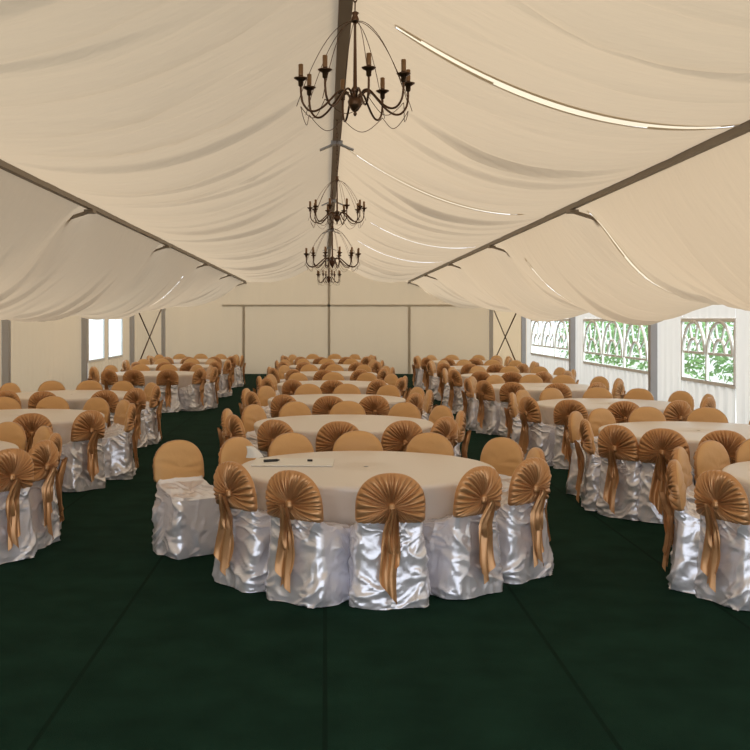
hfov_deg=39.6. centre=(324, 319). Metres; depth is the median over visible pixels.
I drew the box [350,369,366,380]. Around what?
banquet chair
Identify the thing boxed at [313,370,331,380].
banquet chair
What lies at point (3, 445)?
round table
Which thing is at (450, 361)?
banquet chair
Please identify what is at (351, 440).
banquet chair
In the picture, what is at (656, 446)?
banquet chair
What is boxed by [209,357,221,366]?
banquet chair
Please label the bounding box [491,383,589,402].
round table
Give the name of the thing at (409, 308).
post
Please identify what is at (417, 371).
banquet chair
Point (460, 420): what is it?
banquet chair
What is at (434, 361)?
round table
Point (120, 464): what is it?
banquet chair
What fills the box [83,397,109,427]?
banquet chair
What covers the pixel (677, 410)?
banquet chair
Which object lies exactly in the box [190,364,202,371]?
banquet chair
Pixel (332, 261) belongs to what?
chandelier
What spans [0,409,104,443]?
round table
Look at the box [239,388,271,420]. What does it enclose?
banquet chair
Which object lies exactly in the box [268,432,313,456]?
banquet chair
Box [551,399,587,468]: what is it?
banquet chair
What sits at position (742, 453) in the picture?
banquet chair
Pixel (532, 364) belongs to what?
banquet chair
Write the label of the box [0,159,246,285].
beam
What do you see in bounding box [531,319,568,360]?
window
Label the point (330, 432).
banquet chair
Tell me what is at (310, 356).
banquet chair
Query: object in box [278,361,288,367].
banquet chair
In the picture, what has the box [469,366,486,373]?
banquet chair
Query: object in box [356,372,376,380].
banquet chair
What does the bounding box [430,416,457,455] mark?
banquet chair
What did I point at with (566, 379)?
banquet chair
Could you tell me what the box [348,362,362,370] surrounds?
banquet chair
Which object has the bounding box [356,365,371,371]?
banquet chair
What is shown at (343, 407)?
banquet chair
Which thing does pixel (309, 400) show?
round table
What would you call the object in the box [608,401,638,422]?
banquet chair
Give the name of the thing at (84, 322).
post
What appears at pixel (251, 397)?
banquet chair
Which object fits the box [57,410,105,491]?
banquet chair
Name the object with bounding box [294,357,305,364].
banquet chair
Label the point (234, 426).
banquet chair
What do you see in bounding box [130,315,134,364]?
post
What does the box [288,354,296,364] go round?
banquet chair
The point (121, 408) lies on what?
banquet chair
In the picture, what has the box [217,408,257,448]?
banquet chair
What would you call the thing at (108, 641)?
floor
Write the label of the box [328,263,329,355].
post
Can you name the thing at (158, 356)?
banquet chair
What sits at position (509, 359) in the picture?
banquet chair
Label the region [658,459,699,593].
banquet chair
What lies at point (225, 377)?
banquet chair
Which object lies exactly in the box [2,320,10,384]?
post
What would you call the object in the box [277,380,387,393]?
round table
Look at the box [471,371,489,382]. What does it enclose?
banquet chair
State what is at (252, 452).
folded napkin
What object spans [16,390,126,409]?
round table
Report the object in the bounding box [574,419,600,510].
banquet chair
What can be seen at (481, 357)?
banquet chair
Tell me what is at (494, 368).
banquet chair
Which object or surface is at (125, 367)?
banquet chair
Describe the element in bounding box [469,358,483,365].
banquet chair
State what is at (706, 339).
window
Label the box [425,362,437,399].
banquet chair
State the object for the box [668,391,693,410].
banquet chair
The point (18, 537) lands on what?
banquet chair
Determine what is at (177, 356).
banquet chair
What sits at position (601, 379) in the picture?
banquet chair
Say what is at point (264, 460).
marker pen
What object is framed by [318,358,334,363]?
banquet chair
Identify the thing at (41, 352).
wall
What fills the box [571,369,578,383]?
banquet chair
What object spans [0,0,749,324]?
ceiling
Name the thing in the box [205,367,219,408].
banquet chair
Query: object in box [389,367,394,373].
banquet chair
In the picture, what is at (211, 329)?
wall
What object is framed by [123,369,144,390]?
banquet chair
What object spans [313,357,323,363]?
banquet chair
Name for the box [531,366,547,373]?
banquet chair
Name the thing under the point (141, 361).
banquet chair
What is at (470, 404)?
banquet chair
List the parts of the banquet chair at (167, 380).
sash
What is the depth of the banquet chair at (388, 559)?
6.80 m
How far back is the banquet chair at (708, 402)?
13.39 m
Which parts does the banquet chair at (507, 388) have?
sash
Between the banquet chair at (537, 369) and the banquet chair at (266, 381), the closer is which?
the banquet chair at (266, 381)
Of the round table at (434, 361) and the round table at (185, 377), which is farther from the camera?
the round table at (434, 361)
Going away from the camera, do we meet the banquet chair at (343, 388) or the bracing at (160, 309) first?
the banquet chair at (343, 388)
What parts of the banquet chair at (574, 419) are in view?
sash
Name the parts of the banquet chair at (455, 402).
sash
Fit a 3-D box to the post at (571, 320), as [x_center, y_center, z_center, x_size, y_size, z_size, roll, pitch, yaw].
[5.800,0.615,24.400,0.120,2.550,0.140,0,0,0]
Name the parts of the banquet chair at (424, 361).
sash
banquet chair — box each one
[0,383,20,392]
[0,390,21,407]
[0,397,21,409]
[0,422,26,450]
[0,448,37,563]
[12,413,55,476]
[28,391,55,408]
[28,440,60,548]
[31,426,52,447]
[35,396,69,408]
[38,381,64,390]
[48,433,67,528]
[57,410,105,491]
[76,380,102,389]
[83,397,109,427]
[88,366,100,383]
[88,368,101,384]
[91,390,118,427]
[101,369,117,389]
[101,403,140,479]
[104,365,117,371]
[104,399,132,449]
[111,381,133,390]
[120,361,129,371]
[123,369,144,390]
[123,388,147,448]
[131,364,149,370]
[138,359,150,364]
[144,382,156,407]
[144,385,163,444]
[149,356,154,364]
[151,440,219,559]
[154,354,163,360]
[154,358,169,363]
[156,362,170,370]
[156,369,179,412]
[158,364,177,370]
[163,357,173,363]
[173,354,185,358]
[178,368,207,410]
[179,362,195,370]
[180,357,191,363]
[183,358,199,363]
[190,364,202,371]
[194,354,207,358]
[205,359,216,364]
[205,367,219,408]
[206,365,212,382]
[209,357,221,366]
[209,361,221,396]
[212,461,270,592]
[215,354,226,358]
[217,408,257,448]
[218,437,255,464]
[220,360,231,396]
[221,356,236,387]
[223,414,259,451]
[234,354,239,367]
[235,355,245,386]
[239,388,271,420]
[241,404,266,440]
[244,391,268,418]
[253,376,261,394]
[257,386,275,414]
[257,419,293,457]
[260,378,275,393]
[264,470,349,608]
[266,374,279,395]
[268,368,279,383]
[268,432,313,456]
[270,394,295,417]
[275,360,278,370]
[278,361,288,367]
[278,365,289,382]
[278,401,311,416]
[280,359,290,365]
[282,379,301,394]
[285,369,299,380]
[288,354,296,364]
[288,373,307,380]
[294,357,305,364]
[294,384,321,394]
[296,359,309,364]
[296,362,308,371]
[300,364,318,371]
[306,354,318,358]
[312,396,342,414]
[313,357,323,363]
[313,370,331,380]
[316,421,358,451]
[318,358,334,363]
[319,362,333,369]
[320,380,342,393]
[322,372,344,379]
[325,364,343,370]
[328,354,341,358]
[329,401,365,414]
[332,431,382,450]
[333,384,360,393]
[338,357,349,363]
[343,358,357,363]
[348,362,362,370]
[348,473,430,609]
[350,354,360,359]
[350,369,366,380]
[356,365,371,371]
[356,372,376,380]
[359,395,389,415]
[361,356,370,364]
[366,379,386,394]
[368,359,376,366]
[371,361,380,373]
[376,385,400,396]
[377,368,388,379]
[381,420,422,451]
[384,374,397,385]
[388,402,420,418]
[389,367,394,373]
[395,377,407,398]
[403,376,410,399]
[406,393,423,417]
[406,432,453,455]
[408,387,424,401]
[412,357,421,386]
[421,357,431,389]
[421,389,436,419]
[422,466,503,599]
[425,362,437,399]
[427,355,436,359]
[428,361,436,376]
[428,405,453,423]
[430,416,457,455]
[436,363,449,400]
[437,360,448,365]
[439,368,449,406]
[442,358,455,365]
[445,355,458,359]
[448,370,466,413]
[455,410,470,457]
[456,359,471,365]
[460,364,476,382]
[461,378,477,430]
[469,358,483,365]
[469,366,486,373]
[469,376,476,396]
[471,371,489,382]
[472,355,485,359]
[475,380,500,434]
[480,437,523,491]
[483,360,499,365]
[486,364,503,372]
[486,375,504,383]
[491,355,502,364]
[496,457,553,583]
[497,382,524,436]
[499,366,519,372]
[500,447,551,541]
[501,372,521,382]
[504,392,521,444]
[506,357,512,365]
[508,360,520,366]
[515,390,530,412]
[516,363,528,372]
[518,396,554,465]
[519,374,543,382]
[529,361,535,372]
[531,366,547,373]
[535,371,552,382]
[539,388,563,400]
[545,383,571,398]
[551,375,575,383]
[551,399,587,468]
[553,367,565,375]
[561,371,572,377]
[565,411,597,495]
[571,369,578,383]
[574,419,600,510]
[582,387,612,397]
[587,382,605,389]
[587,408,615,443]
[590,376,608,390]
[596,425,641,520]
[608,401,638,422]
[612,378,625,394]
[612,381,624,398]
[624,388,653,399]
[628,406,665,421]
[637,428,693,523]
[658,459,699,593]
[663,400,691,420]
[664,446,695,563]
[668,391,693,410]
[686,407,728,422]
[693,430,745,485]
[693,440,729,480]
[694,470,749,610]
[700,394,715,407]
[701,397,715,407]
[735,439,749,462]
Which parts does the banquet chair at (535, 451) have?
sash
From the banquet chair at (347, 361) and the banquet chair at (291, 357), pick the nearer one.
the banquet chair at (347, 361)
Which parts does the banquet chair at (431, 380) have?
sash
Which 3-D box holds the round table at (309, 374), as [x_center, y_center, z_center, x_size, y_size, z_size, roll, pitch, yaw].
[0.120,1.514,22.300,2.003,0.751,2.005,0,0,-1]
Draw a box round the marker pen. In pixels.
[263,459,279,461]
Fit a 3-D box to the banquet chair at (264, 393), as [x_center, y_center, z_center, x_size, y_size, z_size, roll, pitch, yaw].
[-0.763,1.445,15.795,0.573,0.886,0.561,0,0,33]
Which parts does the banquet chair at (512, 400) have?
sash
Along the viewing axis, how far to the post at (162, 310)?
36.23 m
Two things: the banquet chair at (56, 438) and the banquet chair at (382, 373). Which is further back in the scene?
the banquet chair at (382, 373)
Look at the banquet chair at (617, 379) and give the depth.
17.92 m
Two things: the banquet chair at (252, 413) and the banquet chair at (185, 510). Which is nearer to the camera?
the banquet chair at (185, 510)
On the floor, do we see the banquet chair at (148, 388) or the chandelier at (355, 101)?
the banquet chair at (148, 388)
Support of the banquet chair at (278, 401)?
on the floor
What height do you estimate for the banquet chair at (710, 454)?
0.886 m
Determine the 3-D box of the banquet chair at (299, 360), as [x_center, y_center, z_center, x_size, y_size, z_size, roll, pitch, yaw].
[-0.482,1.445,26.908,0.566,0.886,0.572,0,0,-35]
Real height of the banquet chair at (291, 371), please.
0.886 m
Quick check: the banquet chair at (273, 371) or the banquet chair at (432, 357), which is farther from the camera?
the banquet chair at (432, 357)
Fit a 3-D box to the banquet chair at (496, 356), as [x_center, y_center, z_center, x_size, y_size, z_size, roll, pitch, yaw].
[4.738,1.445,29.389,0.573,0.886,0.566,0,0,-38]
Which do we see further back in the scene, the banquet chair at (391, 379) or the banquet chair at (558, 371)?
the banquet chair at (558, 371)
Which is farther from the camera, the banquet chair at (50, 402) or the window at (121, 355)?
the window at (121, 355)
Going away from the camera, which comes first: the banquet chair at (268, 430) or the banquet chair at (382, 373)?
the banquet chair at (268, 430)
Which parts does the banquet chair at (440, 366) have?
sash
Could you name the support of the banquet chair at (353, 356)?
on the floor
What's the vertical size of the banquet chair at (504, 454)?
0.886 m
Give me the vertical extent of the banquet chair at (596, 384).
0.886 m
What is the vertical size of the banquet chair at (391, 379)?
0.886 m
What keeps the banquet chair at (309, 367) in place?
on the floor
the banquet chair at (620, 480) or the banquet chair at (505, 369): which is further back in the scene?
the banquet chair at (505, 369)
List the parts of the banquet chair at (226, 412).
sash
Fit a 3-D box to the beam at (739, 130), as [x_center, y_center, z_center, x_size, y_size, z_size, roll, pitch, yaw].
[3.105,-1.275,17.945,0.420,0.219,37.090,0,0,0]
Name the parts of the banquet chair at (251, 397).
sash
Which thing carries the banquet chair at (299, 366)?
on the floor
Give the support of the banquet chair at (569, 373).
on the floor
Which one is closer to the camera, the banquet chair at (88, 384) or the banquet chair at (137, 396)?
the banquet chair at (137, 396)
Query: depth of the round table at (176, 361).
29.16 m
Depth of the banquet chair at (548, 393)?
15.34 m
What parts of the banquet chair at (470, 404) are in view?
sash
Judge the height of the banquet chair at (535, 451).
0.886 m
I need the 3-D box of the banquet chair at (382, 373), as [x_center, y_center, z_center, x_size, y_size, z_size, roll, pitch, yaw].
[1.065,1.445,21.617,0.573,0.886,0.587,0,0,31]
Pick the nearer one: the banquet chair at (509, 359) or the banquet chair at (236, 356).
the banquet chair at (509, 359)
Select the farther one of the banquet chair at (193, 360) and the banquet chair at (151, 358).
the banquet chair at (151, 358)
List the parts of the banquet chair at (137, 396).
sash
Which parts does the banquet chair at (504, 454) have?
sash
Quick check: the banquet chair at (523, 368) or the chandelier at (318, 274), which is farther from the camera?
the chandelier at (318, 274)
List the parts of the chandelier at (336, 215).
arm, chain, arm, arm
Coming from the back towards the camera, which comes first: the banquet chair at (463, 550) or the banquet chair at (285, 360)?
the banquet chair at (285, 360)
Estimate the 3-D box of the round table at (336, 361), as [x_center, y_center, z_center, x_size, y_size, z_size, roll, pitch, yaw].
[0.100,1.514,29.499,2.006,0.751,2.003,0,0,36]
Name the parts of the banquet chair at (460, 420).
sash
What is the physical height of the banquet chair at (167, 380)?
0.886 m
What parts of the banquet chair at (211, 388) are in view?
sash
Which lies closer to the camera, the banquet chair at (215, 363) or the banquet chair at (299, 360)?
the banquet chair at (215, 363)
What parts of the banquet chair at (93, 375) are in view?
sash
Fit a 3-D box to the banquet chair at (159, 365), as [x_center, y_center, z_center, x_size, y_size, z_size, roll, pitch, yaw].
[-3.792,1.445,24.868,0.561,0.886,0.572,0,0,4]
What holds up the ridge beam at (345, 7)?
attached to the ceiling
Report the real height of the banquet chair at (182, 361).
0.886 m
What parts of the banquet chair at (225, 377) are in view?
sash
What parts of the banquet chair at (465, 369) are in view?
sash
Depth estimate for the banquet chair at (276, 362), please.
25.72 m
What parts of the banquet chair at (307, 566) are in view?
sash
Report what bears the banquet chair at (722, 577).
on the floor
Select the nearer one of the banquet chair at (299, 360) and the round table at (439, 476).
the round table at (439, 476)
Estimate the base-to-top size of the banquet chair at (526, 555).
0.886 m
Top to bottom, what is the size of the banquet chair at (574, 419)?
0.886 m
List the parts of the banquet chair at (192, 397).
sash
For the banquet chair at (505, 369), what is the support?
on the floor
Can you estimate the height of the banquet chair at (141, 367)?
0.886 m
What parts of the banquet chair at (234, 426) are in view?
sash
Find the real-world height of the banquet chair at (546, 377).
0.886 m
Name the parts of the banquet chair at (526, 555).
sash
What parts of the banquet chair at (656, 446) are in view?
sash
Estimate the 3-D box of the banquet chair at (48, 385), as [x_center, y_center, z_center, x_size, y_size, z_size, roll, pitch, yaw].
[-4.436,1.445,17.029,0.561,0.886,0.572,0,0,-27]
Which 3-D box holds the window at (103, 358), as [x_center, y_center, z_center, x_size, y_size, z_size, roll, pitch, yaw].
[-5.720,0.340,26.000,0.040,1.390,1.845,0,0,0]
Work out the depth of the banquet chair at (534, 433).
13.51 m
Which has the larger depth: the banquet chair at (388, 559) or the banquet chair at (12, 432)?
the banquet chair at (12, 432)
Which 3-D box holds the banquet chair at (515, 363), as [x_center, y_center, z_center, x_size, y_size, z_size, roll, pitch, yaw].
[4.644,1.445,25.856,0.572,0.886,0.587,0,0,-45]
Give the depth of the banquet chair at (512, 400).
14.21 m
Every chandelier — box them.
[294,0,414,131]
[303,191,360,271]
[307,120,366,229]
[316,242,341,285]
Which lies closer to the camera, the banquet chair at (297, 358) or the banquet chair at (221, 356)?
the banquet chair at (297, 358)
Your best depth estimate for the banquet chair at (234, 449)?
8.84 m
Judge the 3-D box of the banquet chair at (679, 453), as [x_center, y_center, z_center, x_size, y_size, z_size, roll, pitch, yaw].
[2.951,1.445,8.143,0.572,0.886,0.566,0,0,28]
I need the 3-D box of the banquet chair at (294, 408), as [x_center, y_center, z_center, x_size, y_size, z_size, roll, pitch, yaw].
[-0.290,1.445,12.660,0.587,0.886,0.573,0,0,-31]
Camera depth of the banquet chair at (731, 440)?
9.43 m
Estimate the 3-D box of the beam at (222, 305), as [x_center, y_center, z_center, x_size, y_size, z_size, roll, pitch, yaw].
[0.850,-0.505,36.435,8.900,0.070,0.070,0,0,0]
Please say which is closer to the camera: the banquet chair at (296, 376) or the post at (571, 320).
the banquet chair at (296, 376)
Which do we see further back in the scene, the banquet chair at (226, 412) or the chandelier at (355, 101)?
the banquet chair at (226, 412)
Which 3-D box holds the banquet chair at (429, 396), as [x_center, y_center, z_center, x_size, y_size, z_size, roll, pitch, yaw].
[1.334,1.445,14.987,0.572,0.886,0.561,0,0,0]
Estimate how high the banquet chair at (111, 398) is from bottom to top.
0.886 m
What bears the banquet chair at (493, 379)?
on the floor
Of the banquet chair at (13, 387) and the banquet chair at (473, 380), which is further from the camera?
the banquet chair at (473, 380)
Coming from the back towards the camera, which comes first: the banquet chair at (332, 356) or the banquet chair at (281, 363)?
the banquet chair at (332, 356)
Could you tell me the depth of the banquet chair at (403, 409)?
12.61 m
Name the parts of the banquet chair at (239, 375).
sash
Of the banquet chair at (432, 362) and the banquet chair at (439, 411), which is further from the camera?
the banquet chair at (432, 362)
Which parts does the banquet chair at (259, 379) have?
sash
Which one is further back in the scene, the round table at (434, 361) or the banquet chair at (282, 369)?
the round table at (434, 361)
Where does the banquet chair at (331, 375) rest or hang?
on the floor
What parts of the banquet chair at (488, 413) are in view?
sash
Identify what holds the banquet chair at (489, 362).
on the floor
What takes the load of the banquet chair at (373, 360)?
on the floor
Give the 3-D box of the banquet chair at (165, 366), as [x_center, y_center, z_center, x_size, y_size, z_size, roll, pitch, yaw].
[-3.580,1.445,23.527,0.587,0.886,0.573,0,0,2]
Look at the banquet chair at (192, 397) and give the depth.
21.59 m
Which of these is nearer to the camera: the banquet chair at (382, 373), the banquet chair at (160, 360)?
the banquet chair at (382, 373)
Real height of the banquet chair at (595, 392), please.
0.886 m
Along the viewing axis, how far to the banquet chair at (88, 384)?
17.28 m
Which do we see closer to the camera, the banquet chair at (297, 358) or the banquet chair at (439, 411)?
the banquet chair at (439, 411)
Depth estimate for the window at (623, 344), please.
21.03 m
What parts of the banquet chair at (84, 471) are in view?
sash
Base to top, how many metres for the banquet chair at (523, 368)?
0.886 m
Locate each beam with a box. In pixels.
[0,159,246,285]
[222,305,455,306]
[320,0,353,260]
[408,120,749,286]
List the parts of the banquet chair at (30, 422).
sash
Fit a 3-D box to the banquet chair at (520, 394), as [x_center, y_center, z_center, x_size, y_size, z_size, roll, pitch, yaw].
[2.966,1.445,14.864,0.572,0.886,0.587,0,0,41]
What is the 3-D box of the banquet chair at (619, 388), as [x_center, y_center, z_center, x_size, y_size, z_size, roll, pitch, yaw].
[4.719,1.445,17.263,0.572,0.886,0.587,0,0,31]
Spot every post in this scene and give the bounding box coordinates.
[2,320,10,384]
[81,317,87,381]
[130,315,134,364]
[161,308,164,356]
[242,307,244,373]
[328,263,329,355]
[408,307,410,373]
[489,309,492,359]
[521,316,525,363]
[569,317,574,371]
[648,285,656,400]
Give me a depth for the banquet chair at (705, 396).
14.14 m
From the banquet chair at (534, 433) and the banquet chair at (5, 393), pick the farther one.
the banquet chair at (5, 393)
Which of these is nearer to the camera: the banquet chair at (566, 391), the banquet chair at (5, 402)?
the banquet chair at (5, 402)
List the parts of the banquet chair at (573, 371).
sash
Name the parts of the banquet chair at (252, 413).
sash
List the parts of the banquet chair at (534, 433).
sash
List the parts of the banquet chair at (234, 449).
sash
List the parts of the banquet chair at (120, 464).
sash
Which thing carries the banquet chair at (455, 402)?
on the floor
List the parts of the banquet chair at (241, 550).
sash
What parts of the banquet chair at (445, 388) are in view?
sash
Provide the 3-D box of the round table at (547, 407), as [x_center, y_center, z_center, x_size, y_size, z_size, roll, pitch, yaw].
[3.880,1.514,14.200,2.003,0.751,2.005,0,0,10]
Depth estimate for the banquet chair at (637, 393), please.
15.23 m
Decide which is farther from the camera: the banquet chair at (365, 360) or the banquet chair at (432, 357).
the banquet chair at (432, 357)
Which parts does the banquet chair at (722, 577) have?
sash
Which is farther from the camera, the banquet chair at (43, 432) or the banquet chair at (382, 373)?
the banquet chair at (382, 373)
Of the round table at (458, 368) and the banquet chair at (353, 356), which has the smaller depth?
the round table at (458, 368)
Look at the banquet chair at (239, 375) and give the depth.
29.41 m
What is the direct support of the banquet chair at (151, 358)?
on the floor
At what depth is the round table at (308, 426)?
11.57 m
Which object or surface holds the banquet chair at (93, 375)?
on the floor
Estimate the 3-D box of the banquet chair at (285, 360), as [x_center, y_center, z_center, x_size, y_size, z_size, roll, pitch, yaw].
[-0.893,1.445,26.489,0.572,0.886,0.561,0,0,35]
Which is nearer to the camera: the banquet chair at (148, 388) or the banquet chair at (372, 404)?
the banquet chair at (372, 404)
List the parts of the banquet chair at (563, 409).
sash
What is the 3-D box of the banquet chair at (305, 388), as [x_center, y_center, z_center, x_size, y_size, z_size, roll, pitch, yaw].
[-0.219,1.445,16.194,0.566,0.886,0.572,0,0,-15]
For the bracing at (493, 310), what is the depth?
33.20 m
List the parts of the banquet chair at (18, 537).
sash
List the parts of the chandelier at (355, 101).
arm, arm, arm, arm, crown, arm, arm, arm, arm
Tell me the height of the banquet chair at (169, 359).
0.886 m
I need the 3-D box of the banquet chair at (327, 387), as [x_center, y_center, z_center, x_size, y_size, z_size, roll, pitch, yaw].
[0.145,1.445,17.566,0.587,0.886,0.572,0,0,3]
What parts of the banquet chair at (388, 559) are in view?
sash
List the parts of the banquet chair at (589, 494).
sash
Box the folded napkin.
[246,446,262,457]
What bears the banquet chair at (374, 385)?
on the floor
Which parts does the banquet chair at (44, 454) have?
sash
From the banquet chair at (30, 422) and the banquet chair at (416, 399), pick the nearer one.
the banquet chair at (30, 422)
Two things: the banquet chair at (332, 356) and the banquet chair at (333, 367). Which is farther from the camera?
the banquet chair at (332, 356)
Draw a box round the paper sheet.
[251,458,333,466]
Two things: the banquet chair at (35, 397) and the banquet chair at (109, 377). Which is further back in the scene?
the banquet chair at (109, 377)
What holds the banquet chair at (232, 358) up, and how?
on the floor
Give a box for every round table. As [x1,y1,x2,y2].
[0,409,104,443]
[0,441,18,450]
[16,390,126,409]
[116,371,193,389]
[147,364,208,370]
[173,359,226,368]
[242,451,495,525]
[254,414,432,451]
[268,394,405,412]
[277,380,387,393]
[284,371,376,380]
[289,364,350,370]
[293,359,360,363]
[432,360,486,369]
[450,366,504,372]
[461,373,556,383]
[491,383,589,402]
[537,398,670,426]
[598,421,749,467]
[722,461,749,507]
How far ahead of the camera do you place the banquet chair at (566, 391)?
16.53 m
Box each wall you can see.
[0,300,160,391]
[165,261,488,373]
[493,282,749,423]
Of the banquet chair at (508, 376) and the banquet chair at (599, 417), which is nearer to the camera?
the banquet chair at (599, 417)
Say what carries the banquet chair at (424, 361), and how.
on the floor
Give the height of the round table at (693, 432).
0.751 m
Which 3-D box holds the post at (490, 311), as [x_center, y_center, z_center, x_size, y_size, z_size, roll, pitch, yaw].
[5.800,0.615,36.300,0.120,2.550,0.140,0,0,0]
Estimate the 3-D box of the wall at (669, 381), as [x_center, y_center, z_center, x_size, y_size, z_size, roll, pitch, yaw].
[5.880,0.580,17.950,0.036,2.620,37.100,0,0,0]
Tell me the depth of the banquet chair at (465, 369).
23.84 m
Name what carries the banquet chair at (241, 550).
on the floor
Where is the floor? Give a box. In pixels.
[0,374,749,749]
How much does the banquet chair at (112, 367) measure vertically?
0.886 m
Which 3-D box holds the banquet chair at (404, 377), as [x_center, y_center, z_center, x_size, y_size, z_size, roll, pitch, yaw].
[1.264,1.445,18.686,0.572,0.886,0.587,0,0,4]
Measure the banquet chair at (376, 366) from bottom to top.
0.886 m
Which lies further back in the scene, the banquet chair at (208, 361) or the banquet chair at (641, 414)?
the banquet chair at (208, 361)
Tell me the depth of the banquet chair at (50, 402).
13.66 m
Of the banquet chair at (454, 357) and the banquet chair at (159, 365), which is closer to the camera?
the banquet chair at (159, 365)
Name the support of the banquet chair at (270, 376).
on the floor
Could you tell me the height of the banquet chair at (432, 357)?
0.886 m
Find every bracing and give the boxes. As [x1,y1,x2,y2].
[139,309,161,358]
[493,310,515,359]
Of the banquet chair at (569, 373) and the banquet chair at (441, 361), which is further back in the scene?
the banquet chair at (441, 361)
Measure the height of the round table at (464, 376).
0.751 m
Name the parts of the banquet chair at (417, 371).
sash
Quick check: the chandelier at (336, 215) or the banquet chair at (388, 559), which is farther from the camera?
the chandelier at (336, 215)
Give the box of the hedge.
[556,317,732,382]
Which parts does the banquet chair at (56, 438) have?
sash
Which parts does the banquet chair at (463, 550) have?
sash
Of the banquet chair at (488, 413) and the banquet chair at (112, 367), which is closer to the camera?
the banquet chair at (488, 413)
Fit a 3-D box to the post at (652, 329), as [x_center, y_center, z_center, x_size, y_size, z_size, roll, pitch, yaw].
[5.800,0.615,18.400,0.120,2.550,0.140,0,0,0]
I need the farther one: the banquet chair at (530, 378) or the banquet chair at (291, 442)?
the banquet chair at (530, 378)
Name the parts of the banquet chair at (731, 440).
sash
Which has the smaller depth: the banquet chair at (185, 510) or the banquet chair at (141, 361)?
the banquet chair at (185, 510)
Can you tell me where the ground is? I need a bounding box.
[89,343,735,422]
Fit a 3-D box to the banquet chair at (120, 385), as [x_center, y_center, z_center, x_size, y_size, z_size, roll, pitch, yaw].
[-3.393,1.445,17.024,0.566,0.886,0.572,0,0,22]
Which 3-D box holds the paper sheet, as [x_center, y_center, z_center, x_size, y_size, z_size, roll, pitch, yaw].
[-0.250,1.133,8.290,0.640,0.008,0.420,0,0,2]
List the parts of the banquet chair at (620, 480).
sash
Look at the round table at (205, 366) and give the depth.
25.50 m
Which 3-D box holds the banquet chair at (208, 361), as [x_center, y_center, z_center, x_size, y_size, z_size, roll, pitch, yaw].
[-3.044,1.445,26.933,0.587,0.886,0.572,0,0,37]
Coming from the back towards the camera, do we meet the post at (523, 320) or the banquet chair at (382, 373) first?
the post at (523, 320)
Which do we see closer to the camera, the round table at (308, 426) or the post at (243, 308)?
the round table at (308, 426)
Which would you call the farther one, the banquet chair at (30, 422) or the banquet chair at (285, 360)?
the banquet chair at (285, 360)
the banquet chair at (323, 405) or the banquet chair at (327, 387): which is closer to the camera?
the banquet chair at (323, 405)
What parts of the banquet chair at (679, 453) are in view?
sash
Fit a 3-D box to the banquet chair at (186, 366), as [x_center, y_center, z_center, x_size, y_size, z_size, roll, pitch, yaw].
[-3.285,1.445,24.914,0.587,0.886,0.573,0,0,-19]
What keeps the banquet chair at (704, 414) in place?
on the floor
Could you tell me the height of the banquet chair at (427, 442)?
0.886 m
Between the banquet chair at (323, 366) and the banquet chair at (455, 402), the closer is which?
the banquet chair at (455, 402)
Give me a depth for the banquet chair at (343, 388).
16.34 m
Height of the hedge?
2.592 m
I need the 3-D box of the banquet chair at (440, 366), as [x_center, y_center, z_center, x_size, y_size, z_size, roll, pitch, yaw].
[2.895,1.445,24.366,0.572,0.886,0.566,0,0,-42]
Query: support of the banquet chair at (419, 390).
on the floor
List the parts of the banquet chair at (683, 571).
sash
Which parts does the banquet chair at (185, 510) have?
sash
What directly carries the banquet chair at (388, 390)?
on the floor
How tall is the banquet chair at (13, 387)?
0.886 m
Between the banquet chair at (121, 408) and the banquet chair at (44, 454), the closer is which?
the banquet chair at (44, 454)
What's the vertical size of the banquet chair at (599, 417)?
0.886 m
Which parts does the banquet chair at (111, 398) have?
sash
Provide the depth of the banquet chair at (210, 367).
22.84 m
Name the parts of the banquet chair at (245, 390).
sash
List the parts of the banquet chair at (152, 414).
sash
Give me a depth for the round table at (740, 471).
7.77 m
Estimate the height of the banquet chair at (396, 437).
0.886 m
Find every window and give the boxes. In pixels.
[88,319,104,362]
[108,319,122,358]
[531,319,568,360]
[583,319,647,373]
[681,318,735,388]
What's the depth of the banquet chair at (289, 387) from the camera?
17.53 m
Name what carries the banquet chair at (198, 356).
on the floor
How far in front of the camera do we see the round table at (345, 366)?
25.56 m
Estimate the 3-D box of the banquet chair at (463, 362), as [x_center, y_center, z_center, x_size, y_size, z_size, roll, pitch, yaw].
[3.581,1.445,26.252,0.561,0.886,0.573,0,0,-16]
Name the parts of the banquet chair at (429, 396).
sash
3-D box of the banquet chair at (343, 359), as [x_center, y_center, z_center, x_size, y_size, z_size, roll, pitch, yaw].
[0.529,1.445,28.434,0.566,0.886,0.572,0,0,-18]
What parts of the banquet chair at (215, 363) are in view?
sash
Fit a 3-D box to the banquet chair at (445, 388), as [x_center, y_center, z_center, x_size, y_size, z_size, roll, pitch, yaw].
[2.668,1.445,21.710,0.572,0.886,0.587,0,0,15]
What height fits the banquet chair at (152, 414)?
0.886 m
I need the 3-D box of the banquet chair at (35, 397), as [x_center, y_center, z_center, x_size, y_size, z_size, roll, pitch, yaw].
[-3.959,1.445,14.856,0.587,0.886,0.572,0,0,6]
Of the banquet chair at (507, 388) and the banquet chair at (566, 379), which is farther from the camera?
the banquet chair at (566, 379)
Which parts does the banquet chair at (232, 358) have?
sash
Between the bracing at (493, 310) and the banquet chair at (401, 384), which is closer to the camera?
the banquet chair at (401, 384)
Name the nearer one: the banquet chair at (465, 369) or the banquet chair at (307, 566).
the banquet chair at (307, 566)
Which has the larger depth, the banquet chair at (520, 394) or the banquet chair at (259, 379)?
the banquet chair at (259, 379)

